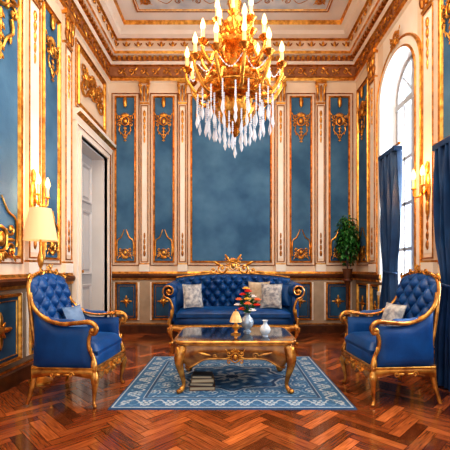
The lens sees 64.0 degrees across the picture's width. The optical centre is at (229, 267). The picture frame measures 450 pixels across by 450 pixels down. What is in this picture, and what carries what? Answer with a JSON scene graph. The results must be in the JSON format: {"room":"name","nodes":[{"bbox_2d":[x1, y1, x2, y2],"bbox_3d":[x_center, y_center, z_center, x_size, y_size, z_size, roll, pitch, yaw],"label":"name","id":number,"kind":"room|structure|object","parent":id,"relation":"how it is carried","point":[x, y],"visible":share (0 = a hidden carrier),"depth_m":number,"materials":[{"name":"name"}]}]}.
{"room":"historic interior","nodes":[
{"label":"historic interior","id":0,"kind":"room"},
{"bbox_2d":[0,0,108,274],"bbox_3d":[-2.200,-1.420,2.850,0.300,5.040,6.500,0,0,0],"label":"wall","id":1,"kind":"structure","parent":0,"point":[5,269],"depth_m":4.38,"materials":[{"name":"beige paint"}]},
{"bbox_2d":[0,0,22,263],"bbox_3d":[-2.020,-1.500,3.170,0.080,2.920,0.750,0,0,0],"label":"trim","id":2,"kind":"structure","parent":1,"relation":"attached to","point":[11,11],"depth_m":3.35,"materials":[{"name":"gold metal"}]},
{"bbox_2d":[0,293,22,367],"bbox_3d":[-2.021,0.560,3.170,0.043,0.640,0.680,0,0,0],"label":"trim","id":3,"kind":"structure","parent":1,"relation":"attached to","point":[11,305],"depth_m":3.33,"materials":[{"name":"blue silk"},{"name":"gold leaf"},{"name":"antique gold"}]},
{"bbox_2d":[0,358,33,393],"bbox_3d":[-2.027,1.015,2.820,0.045,0.170,6.440,0,0,0],"label":"baseboard","id":4,"kind":"structure","parent":1,"relation":"attached to","point":[9,378],"depth_m":3.37,"materials":[{"name":"brown wood"}]},
{"bbox_2d":[24,0,42,273],"bbox_3d":[-2.005,-1.550,3.710,0.090,3.220,0.300,0,0,0],"label":"trim","id":5,"kind":"structure","parent":1,"relation":"attached to","point":[32,7],"depth_m":3.67,"materials":[{"name":"beige paint"}]},
{"bbox_2d":[0,273,75,372],"bbox_3d":[-2.020,0.500,2.820,0.060,0.880,6.440,0,0,0],"label":"trim","id":6,"kind":"structure","parent":1,"relation":"attached to","point":[10,283],"depth_m":3.47,"materials":[{"name":"paint"}]},
{"bbox_2d":[31,169,50,206],"bbox_3d":[-1.946,-0.715,3.660,0.152,0.582,0.240,0,0,0],"label":"wall sconce","id":7,"kind":"object","parent":1,"relation":"attached to","point":[34,201],"visible":0.94,"depth_m":3.64,"materials":[{"name":"gold metal"}]},
{"bbox_2d":[26,288,69,355],"bbox_3d":[-2.022,0.560,4.060,0.044,0.640,0.940,0,0,0],"label":"trim","id":8,"kind":"structure","parent":1,"relation":"attached to","point":[29,343],"depth_m":3.61,"materials":[{"name":"beige paint"}]},
{"bbox_2d":[40,0,60,264],"bbox_3d":[-2.021,-1.500,4.105,0.058,2.920,0.480,0,0,0],"label":"trim","id":9,"kind":"structure","parent":1,"relation":"attached to","point":[51,24],"depth_m":4.09,"materials":[{"name":"gold metal"}]},
{"bbox_2d":[62,8,74,272],"bbox_3d":[-2.008,-1.550,4.490,0.084,3.220,0.249,0,0,0],"label":"trim","id":10,"kind":"structure","parent":1,"relation":"attached to","point":[68,22],"depth_m":4.41,"materials":[{"name":"beige paint"}]},
{"bbox_2d":[82,153,91,316],"bbox_3d":[-2.243,-0.333,5.340,0.115,2.855,1.040,0,0,0],"label":"door","id":11,"kind":"structure","parent":1,"relation":"in","point":[86,161],"depth_m":5.64,"materials":[{"name":"paint"}]},
{"bbox_2d":[75,37,105,133],"bbox_3d":[-2.020,-2.600,5.340,0.073,0.900,1.160,0,0,0],"label":"trim","id":12,"kind":"structure","parent":1,"relation":"attached to","point":[93,93],"depth_m":5.16,"materials":[{"name":"gold metal"}]},
{"bbox_2d":[64,0,116,71],"bbox_3d":[-1.940,-3.484,4.320,0.189,0.478,3.449,0,0,0],"label":"trim","id":13,"kind":"structure","parent":1,"relation":"attached to","point":[81,2],"depth_m":5.19,"materials":[{"name":"gold metal"}]},
{"bbox_2d":[72,107,115,316],"bbox_3d":[-2.125,-0.480,5.340,0.430,3.160,1.440,0,0,0],"label":"trim","id":14,"kind":"structure","parent":1,"relation":"attached to","point":[88,138],"depth_m":5.86,"materials":[{"name":"beige paint"}]},
{"bbox_2d":[55,0,410,82],"bbox_3d":[0.040,-3.540,2.850,4.180,0.800,6.500,0,0,0],"label":"trim","id":15,"kind":"structure","parent":1,"relation":"attached to","point":[340,31],"depth_m":5.84,"materials":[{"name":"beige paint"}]},
{"bbox_2d":[0,333,449,449],"bbox_3d":[0.065,1.150,2.890,4.830,0.100,7.055,0,0,0],"label":"floor","id":16,"kind":"structure","parent":0,"point":[60,414],"depth_m":2.65,"materials":[{"name":"brown wood"}]},
{"bbox_2d":[23,204,57,384],"bbox_3d":[-1.830,0.240,3.480,0.303,1.720,0.303,0,0,0],"label":"floor lamp","id":17,"kind":"object","parent":16,"relation":"on","point":[40,225],"visible":0.88,"depth_m":3.40,"materials":[{"name":"beige fabric"}]},
{"bbox_2d":[25,264,127,407],"bbox_3d":[-1.315,0.533,3.149,0.633,1.135,0.683,0,0,4],"label":"armchair","id":18,"kind":"object","parent":16,"relation":"on","point":[94,351],"visible":0.95,"depth_m":2.86,"materials":[{"name":"blue fabric"}]},
{"bbox_2d":[62,304,87,326],"bbox_3d":[-1.400,0.455,3.260,0.123,0.222,0.269,0,0,9],"label":"cushion","id":19,"kind":"object","parent":18,"relation":"on","point":[75,312],"visible":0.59,"depth_m":3.21,"materials":[{"name":"blue fabric"}]},
{"bbox_2d":[92,332,121,355],"bbox_3d":[-1.288,0.641,3.147,0.513,0.118,0.521,0,0,4],"label":"seat cushion","id":20,"kind":"object","parent":18,"relation":"on","point":[103,343],"depth_m":3.08,"materials":[{"name":"blue fabric"}]},
{"bbox_2d":[108,356,356,409],"bbox_3d":[0.020,1.095,3.620,1.940,0.009,1.660,0,0,0],"label":"rug","id":21,"kind":"object","parent":16,"relation":"on","point":[252,384],"visible":0.77,"depth_m":3.26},
{"bbox_2d":[189,380,214,390],"bbox_3d":[-0.250,1.071,3.280,0.230,0.036,0.170,0,0,-3],"label":"book","id":22,"kind":"object","parent":21,"relation":"on","point":[191,388],"visible":0.64,"depth_m":3.20,"materials":[{"name":"brown paper"}]},
{"bbox_2d":[190,378,214,386],"bbox_3d":[-0.250,1.038,3.280,0.210,0.030,0.155,0,0,5],"label":"book","id":23,"kind":"object","parent":22,"relation":"on","point":[191,384],"visible":0.54,"depth_m":3.21,"materials":[{"name":"grey paper"}]},
{"bbox_2d":[191,374,213,382],"bbox_3d":[-0.250,1.005,3.280,0.205,0.034,0.150,0,0,-6],"label":"book","id":24,"kind":"object","parent":23,"relation":"on","point":[212,379],"visible":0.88,"depth_m":3.21,"materials":[{"name":"brown paper"}]},
{"bbox_2d":[192,371,212,378],"bbox_3d":[-0.250,0.975,3.280,0.180,0.026,0.135,0,0,1],"label":"book","id":25,"kind":"object","parent":24,"relation":"on","point":[196,374],"visible":1,"depth_m":3.24,"materials":[{"name":"grey paper"}]},
{"bbox_2d":[174,327,295,393],"bbox_3d":[0.045,0.858,3.460,1.098,0.465,0.816,0,0,0],"label":"coffee table","id":26,"kind":"object","parent":21,"relation":"on","point":[197,345],"visible":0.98,"depth_m":3.13,"materials":[{"name":"gold glass"}]},
{"bbox_2d":[230,309,241,334],"bbox_3d":[0.055,0.507,3.400,0.114,0.239,0.114,0,0,22],"label":"table lamp","id":27,"kind":"object","parent":26,"relation":"on","point":[235,318],"visible":1,"depth_m":3.37,"materials":[{"name":"gold metal"}]},
{"bbox_2d":[241,312,253,331],"bbox_3d":[0.170,0.532,3.550,0.136,0.189,0.136,0,0,0],"label":"flower vase","id":28,"kind":"object","parent":26,"relation":"on","point":[247,322],"visible":0.94,"depth_m":3.51,"materials":[{"name":"white ceramic"}]},
{"bbox_2d":[236,297,246,312],"bbox_3d":[0.101,0.377,3.555,0.109,0.171,0.083,0,0,-32],"label":"flower","id":29,"kind":"object","parent":28,"relation":"in","point":[239,298],"visible":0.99,"depth_m":3.55,"materials":[{"name":"orange plant"}]},
{"bbox_2d":[243,302,251,312],"bbox_3d":[0.164,0.394,3.494,0.102,0.136,0.102,0,0,29],"label":"flower","id":30,"kind":"object","parent":28,"relation":"in","point":[246,304],"visible":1,"depth_m":3.47,"materials":[{"name":"orange plant"}]},
{"bbox_2d":[248,303,259,312],"bbox_3d":[0.237,0.405,3.538,0.128,0.116,0.083,0,0,-27],"label":"flower","id":31,"kind":"object","parent":28,"relation":"in","point":[254,304],"visible":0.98,"depth_m":3.53,"materials":[{"name":"red plant"}]},
{"bbox_2d":[260,320,270,336],"bbox_3d":[0.325,0.554,3.320,0.104,0.145,0.104,0,0,0],"label":"porcelain vase","id":32,"kind":"object","parent":26,"relation":"on","point":[265,329],"visible":1,"depth_m":3.29,"materials":[{"name":"white ceramic"}]},
{"bbox_2d":[162,254,304,344],"bbox_3d":[0.050,0.441,5.488,2.075,1.330,0.766,0,0,0],"label":"sofa","id":33,"kind":"object","parent":16,"relation":"on","point":[220,291],"visible":0.58,"depth_m":5.26,"materials":[{"name":"blue fabric"}]},
{"bbox_2d":[171,282,190,305],"bbox_3d":[-0.730,0.400,5.420,0.352,0.357,0.144,0,0,-26],"label":"cushion","id":34,"kind":"object","parent":33,"relation":"on","point":[180,297],"visible":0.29,"depth_m":5.36,"materials":[{"name":"blue fabric"}]},
{"bbox_2d":[182,284,203,307],"bbox_3d":[-0.550,0.410,5.310,0.300,0.350,0.153,0,0,-20],"label":"cushion","id":35,"kind":"object","parent":33,"relation":"on","point":[192,294],"visible":1,"depth_m":5.27,"materials":[{"name":"fabric"}]},
{"bbox_2d":[248,281,269,305],"bbox_3d":[0.440,0.390,5.470,0.329,0.366,0.144,0,0,6],"label":"cushion","id":36,"kind":"object","parent":33,"relation":"on","point":[255,287],"visible":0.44,"depth_m":5.44,"materials":[{"name":"beige fabric"}]},
{"bbox_2d":[260,283,281,308],"bbox_3d":[0.610,0.410,5.310,0.323,0.360,0.157,0,0,16],"label":"cushion","id":37,"kind":"object","parent":33,"relation":"on","point":[271,293],"visible":1,"depth_m":5.27,"materials":[{"name":"fabric"}]},
{"bbox_2d":[273,283,292,305],"bbox_3d":[0.780,0.400,5.450,0.335,0.338,0.146,0,0,29],"label":"cushion","id":38,"kind":"object","parent":33,"relation":"on","point":[285,295],"visible":0.42,"depth_m":5.37,"materials":[{"name":"blue fabric"}]},
{"bbox_2d":[341,278,352,336],"bbox_3d":[1.885,0.635,5.780,0.200,0.930,0.200,0,0,0],"label":"plant stand","id":39,"kind":"object","parent":16,"relation":"on","point":[346,281],"visible":0.57,"depth_m":5.76,"materials":[{"name":"brown wood"}]},
{"bbox_2d":[334,215,360,278],"bbox_3d":[1.891,-0.342,5.784,0.437,1.023,0.443,0,0,-22],"label":"potted plant","id":40,"kind":"object","parent":39,"relation":"on","point":[347,246],"visible":1,"depth_m":5.72,"materials":[{"name":"green plant"}]},
{"bbox_2d":[339,264,441,406],"bbox_3d":[1.385,0.533,3.169,0.633,1.135,0.683,0,0,-4],"label":"armchair","id":41,"kind":"object","parent":16,"relation":"on","point":[373,350],"visible":0.97,"depth_m":2.88,"materials":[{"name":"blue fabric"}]},
{"bbox_2d":[345,331,375,354],"bbox_3d":[1.358,0.641,3.167,0.513,0.118,0.521,0,0,-4],"label":"seat cushion","id":42,"kind":"object","parent":41,"relation":"on","point":[363,342],"depth_m":3.11,"materials":[{"name":"blue fabric"}]},
{"bbox_2d":[379,302,406,325],"bbox_3d":[1.470,0.445,3.260,0.131,0.244,0.278,0,0,-12],"label":"cushion","id":43,"kind":"object","parent":41,"relation":"on","point":[391,311],"visible":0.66,"depth_m":3.21,"materials":[{"name":"fabric"}]},
{"bbox_2d":[109,83,355,271],"bbox_3d":[0.040,-1.420,6.250,4.780,5.040,0.300,0,0,0],"label":"wall","id":44,"kind":"structure","parent":0,"point":[113,87],"depth_m":6.10,"materials":[{"name":"beige paint"}]},
{"bbox_2d":[111,93,138,265],"bbox_3d":[-1.770,-1.500,6.071,0.470,2.920,0.058,0,0,0],"label":"trim","id":45,"kind":"structure","parent":44,"relation":"attached to","point":[125,106],"depth_m":6.09,"materials":[{"name":"gold metal"}]},
{"bbox_2d":[113,282,138,319],"bbox_3d":[-1.750,0.560,6.070,0.440,0.640,0.040,0,0,0],"label":"trim","id":46,"kind":"structure","parent":44,"relation":"attached to","point":[125,294],"depth_m":6.08,"materials":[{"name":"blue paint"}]},
{"bbox_2d":[138,79,149,271],"bbox_3d":[-1.440,-1.550,6.060,0.199,3.220,0.080,0,0,0],"label":"trim","id":47,"kind":"structure","parent":44,"relation":"attached to","point":[144,84],"depth_m":6.06,"materials":[{"name":"beige paint"}]},
{"bbox_2d":[150,282,169,319],"bbox_3d":[-1.125,0.560,6.070,0.450,0.640,0.040,0,0,0],"label":"trim","id":48,"kind":"structure","parent":44,"relation":"attached to","point":[158,303],"depth_m":6.08,"materials":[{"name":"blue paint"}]},
{"bbox_2d":[150,93,177,265],"bbox_3d":[-1.120,-1.500,6.071,0.470,2.920,0.058,0,0,0],"label":"trim","id":49,"kind":"structure","parent":44,"relation":"attached to","point":[163,106],"depth_m":6.09,"materials":[{"name":"blue paint"}]},
{"bbox_2d":[177,79,187,271],"bbox_3d":[-0.800,-1.550,6.060,0.186,3.220,0.080,0,0,0],"label":"pilaster","id":50,"kind":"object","parent":44,"relation":"attached to","point":[182,85],"depth_m":6.06,"materials":[{"name":"beige paint"}]},
{"bbox_2d":[187,93,274,265],"bbox_3d":[0.020,-1.522,6.065,1.490,2.964,0.073,0,0,0],"label":"wall panel","id":51,"kind":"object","parent":44,"relation":"attached to","point":[231,196],"depth_m":6.09,"materials":[{"name":"blue paint"}]},
{"bbox_2d":[120,323,345,332],"bbox_3d":[0.040,1.015,6.077,4.180,0.170,0.045,0,0,0],"label":"baseboard","id":52,"kind":"structure","parent":44,"relation":"attached to","point":[126,327],"depth_m":6.06,"materials":[{"name":"brown wood"}]},
{"bbox_2d":[112,272,355,322],"bbox_3d":[0.040,0.500,6.070,4.180,0.880,0.060,0,0,0],"label":"trim","id":53,"kind":"structure","parent":44,"relation":"attached to","point":[144,279],"depth_m":6.09,"materials":[{"name":"beige paint"}]},
{"bbox_2d":[275,79,286,271],"bbox_3d":[0.855,-1.550,6.060,0.199,3.220,0.080,0,0,0],"label":"pilaster","id":54,"kind":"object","parent":44,"relation":"attached to","point":[280,266],"depth_m":6.06,"materials":[{"name":"beige paint"}]},
{"bbox_2d":[286,93,314,265],"bbox_3d":[1.200,-1.500,6.071,0.490,2.920,0.058,0,0,0],"label":"trim","id":55,"kind":"structure","parent":44,"relation":"attached to","point":[300,106],"depth_m":6.09,"materials":[{"name":"blue paint"}]},
{"bbox_2d":[296,282,313,319],"bbox_3d":[1.180,0.560,6.070,0.460,0.640,0.040,0,0,0],"label":"trim","id":56,"kind":"structure","parent":44,"relation":"attached to","point":[306,304],"depth_m":6.08,"materials":[{"name":"gold paint"}]},
{"bbox_2d":[315,79,326,271],"bbox_3d":[1.530,-1.550,6.060,0.199,3.220,0.080,0,0,0],"label":"trim","id":57,"kind":"structure","parent":44,"relation":"attached to","point":[321,84],"depth_m":6.06,"materials":[{"name":"beige paint"}]},
{"bbox_2d":[324,282,351,319],"bbox_3d":[1.825,0.560,6.070,0.470,0.640,0.040,0,0,0],"label":"trim","id":58,"kind":"structure","parent":44,"relation":"attached to","point":[334,292],"depth_m":6.08,"materials":[{"name":"blue painted wood"},{"name":"gold leaf"},{"name":"cream plaster"}]},
{"bbox_2d":[325,93,352,265],"bbox_3d":[1.850,-1.500,6.071,0.470,2.920,0.058,0,0,0],"label":"trim","id":59,"kind":"structure","parent":44,"relation":"attached to","point":[339,106],"depth_m":6.09,"materials":[{"name":"blue paint"}]},
{"bbox_2d":[117,0,348,19],"bbox_3d":[0.040,-4.015,3.000,4.780,0.150,6.800,0,0,0],"label":"ceiling","id":60,"kind":"structure","parent":0,"point":[127,7],"depth_m":5.59,"materials":[{"name":"paint"}]},
{"bbox_2d":[132,0,332,11],"bbox_3d":[0.040,-3.926,3.260,2.940,0.029,4.520,0,0,0],"label":"trim","id":61,"kind":"structure","parent":60,"relation":"attached to","point":[140,5],"depth_m":5.39,"materials":[{"name":"gold metal"}]},
{"bbox_2d":[182,0,286,156],"bbox_3d":[0.050,-2.510,3.600,1.038,2.833,1.037,0,0,0],"label":"chandelier","id":62,"kind":"object","parent":60,"relation":"hanging from","point":[233,84],"visible":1,"depth_m":3.44,"materials":[{"name":"gold metal"}]},
{"bbox_2d":[185,58,188,65],"bbox_3d":[-0.419,-2.006,3.526,0.036,0.093,0.034,0,0,-9],"label":"candle","id":63,"kind":"object","parent":62,"relation":"on","point":[186,59],"depth_m":3.51,"materials":[{"name":"white wax"}]},
{"bbox_2d":[193,43,196,51],"bbox_3d":[-0.319,-2.006,3.301,0.036,0.093,0.034,0,0,-39],"label":"candle","id":64,"kind":"object","parent":62,"relation":"on","point":[195,44],"depth_m":3.28,"materials":[{"name":"white wax"}]},
{"bbox_2d":[201,29,204,36],"bbox_3d":[-0.261,-2.247,3.462,0.036,0.093,0.034,0,0,-24],"label":"candle","id":65,"kind":"object","parent":62,"relation":"on","point":[202,30],"depth_m":3.45,"materials":[{"name":"white wax"}]},
{"bbox_2d":[214,33,217,41],"bbox_3d":[-0.120,-2.006,3.157,0.034,0.093,0.036,0,0,21],"label":"candle","id":66,"kind":"object","parent":62,"relation":"on","point":[216,34],"depth_m":3.14,"materials":[{"name":"white wax"}]},
{"bbox_2d":[217,16,220,24],"bbox_3d":[-0.099,-2.247,3.294,0.034,0.093,0.036,0,0,26],"label":"candle","id":67,"kind":"object","parent":62,"relation":"on","point":[218,17],"depth_m":3.28,"materials":[{"name":"white wax"}]},
{"bbox_2d":[231,0,234,7],"bbox_3d":[0.030,-2.486,3.411,0.034,0.093,0.036,0,0,6],"label":"candle","id":68,"kind":"object","parent":62,"relation":"on","point":[232,1],"depth_m":3.40,"materials":[{"name":"white wax"}]},
{"bbox_2d":[242,31,245,39],"bbox_3d":[0.124,-2.006,3.131,0.034,0.093,0.036,0,0,-9],"label":"candle","id":69,"kind":"object","parent":62,"relation":"on","point":[244,32],"depth_m":3.11,"materials":[{"name":"white wax"}]},
{"bbox_2d":[249,6,252,13],"bbox_3d":[0.204,-2.486,3.488,0.036,0.093,0.034,0,0,36],"label":"candle","id":70,"kind":"object","parent":62,"relation":"on","point":[250,7],"depth_m":3.47,"materials":[{"name":"white wax"}]},
{"bbox_2d":[267,38,270,46],"bbox_3d":[0.349,-2.006,3.231,0.034,0.093,0.036,0,0,-39],"label":"candle","id":71,"kind":"object","parent":62,"relation":"on","point":[268,39],"depth_m":3.21,"materials":[{"name":"white wax"}]},
{"bbox_2d":[280,52,283,59],"bbox_3d":[0.493,-2.006,3.430,0.036,0.093,0.034,0,0,21],"label":"candle","id":72,"kind":"object","parent":62,"relation":"on","point":[281,53],"depth_m":3.42,"materials":[{"name":"white wax"}]},
{"bbox_2d":[356,0,439,274],"bbox_3d":[2.280,-1.420,2.850,0.300,5.040,6.500,0,0,0],"label":"wall","id":73,"kind":"structure","parent":0,"point":[410,20],"depth_m":4.81,"materials":[{"name":"beige paint"}]},
{"bbox_2d":[356,77,369,265],"bbox_3d":[2.101,-1.500,5.735,0.058,2.920,0.560,0,0,0],"label":"trim","id":74,"kind":"structure","parent":73,"relation":"attached to","point":[362,94],"depth_m":5.72,"materials":[{"name":"gold metal"}]},
{"bbox_2d":[356,282,369,316],"bbox_3d":[2.100,0.560,5.715,0.040,0.640,0.530,0,0,0],"label":"trim","id":75,"kind":"structure","parent":73,"relation":"attached to","point":[362,289],"depth_m":5.69,"materials":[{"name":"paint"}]},
{"bbox_2d":[366,48,377,271],"bbox_3d":[2.086,-1.550,5.300,0.087,3.220,0.275,0,0,0],"label":"trim","id":76,"kind":"structure","parent":73,"relation":"attached to","point":[371,64],"depth_m":5.28,"materials":[{"name":"beige paint"}]},
{"bbox_2d":[348,0,398,68],"bbox_3d":[2.019,-3.484,4.280,0.189,0.478,3.449,0,0,0],"label":"trim","id":77,"kind":"structure","parent":73,"relation":"attached to","point":[384,2],"depth_m":5.19,"materials":[{"name":"gold metal"}]},
{"bbox_2d":[370,284,380,316],"bbox_3d":[2.100,0.560,5.220,0.040,0.640,0.380,0,0,0],"label":"trim","id":78,"kind":"structure","parent":73,"relation":"attached to","point":[374,298],"depth_m":5.22,"materials":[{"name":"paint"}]},
{"bbox_2d":[378,141,402,314],"bbox_3d":[1.990,-0.200,4.490,0.141,2.580,0.560,0,0,0],"label":"curtain","id":79,"kind":"object","parent":73,"relation":"hanging from","point":[390,165],"visible":0.81,"depth_m":4.41,"materials":[{"name":"blue fabric"}]},
{"bbox_2d":[353,272,440,286],"bbox_3d":[2.100,0.500,2.820,0.060,0.880,6.440,0,0,0],"label":"trim","id":80,"kind":"structure","parent":73,"relation":"attached to","point":[360,277],"depth_m":5.43,"materials":[{"name":"paint"}]},
{"bbox_2d":[376,25,421,281],"bbox_3d":[2.183,-1.396,4.550,0.245,3.191,1.200,0,0,0],"label":"trim","id":81,"kind":"structure","parent":73,"relation":"attached to","point":[402,47],"depth_m":4.69,"materials":[{"name":"gold metal"}]},
{"bbox_2d":[395,54,413,283],"bbox_3d":[2.335,-1.185,4.550,0.070,3.070,0.920,0,0,0],"label":"window","id":82,"kind":"structure","parent":73,"relation":"in","point":[401,106],"depth_m":4.78,"materials":[{"name":"grey paint"}]},
{"bbox_2d":[411,161,429,215],"bbox_3d":[2.026,-0.835,3.790,0.152,0.582,0.240,0,0,0],"label":"wall sconce","id":83,"kind":"object","parent":73,"relation":"attached to","point":[426,169],"visible":1,"depth_m":3.77,"materials":[{"name":"gold metal"}]},
{"bbox_2d":[419,0,437,273],"bbox_3d":[2.085,-1.550,3.810,0.090,3.220,0.300,0,0,0],"label":"trim","id":84,"kind":"structure","parent":73,"relation":"attached to","point":[429,261],"depth_m":3.78,"materials":[{"name":"beige paint"}]},
{"bbox_2d":[432,135,449,391],"bbox_3d":[1.990,-0.060,3.195,0.141,2.300,0.630,0,0,0],"label":"curtain","id":85,"kind":"object","parent":73,"relation":"hanging from","point":[441,182],"visible":1,"depth_m":3.31,"materials":[{"name":"blue fabric"}]},
{"bbox_2d":[438,0,449,263],"bbox_3d":[2.101,-1.500,3.430,0.058,2.920,0.470,0,0,0],"label":"trim","id":86,"kind":"structure","parent":73,"relation":"attached to","point":[443,5],"depth_m":3.56,"materials":[{"name":"gold metal"}]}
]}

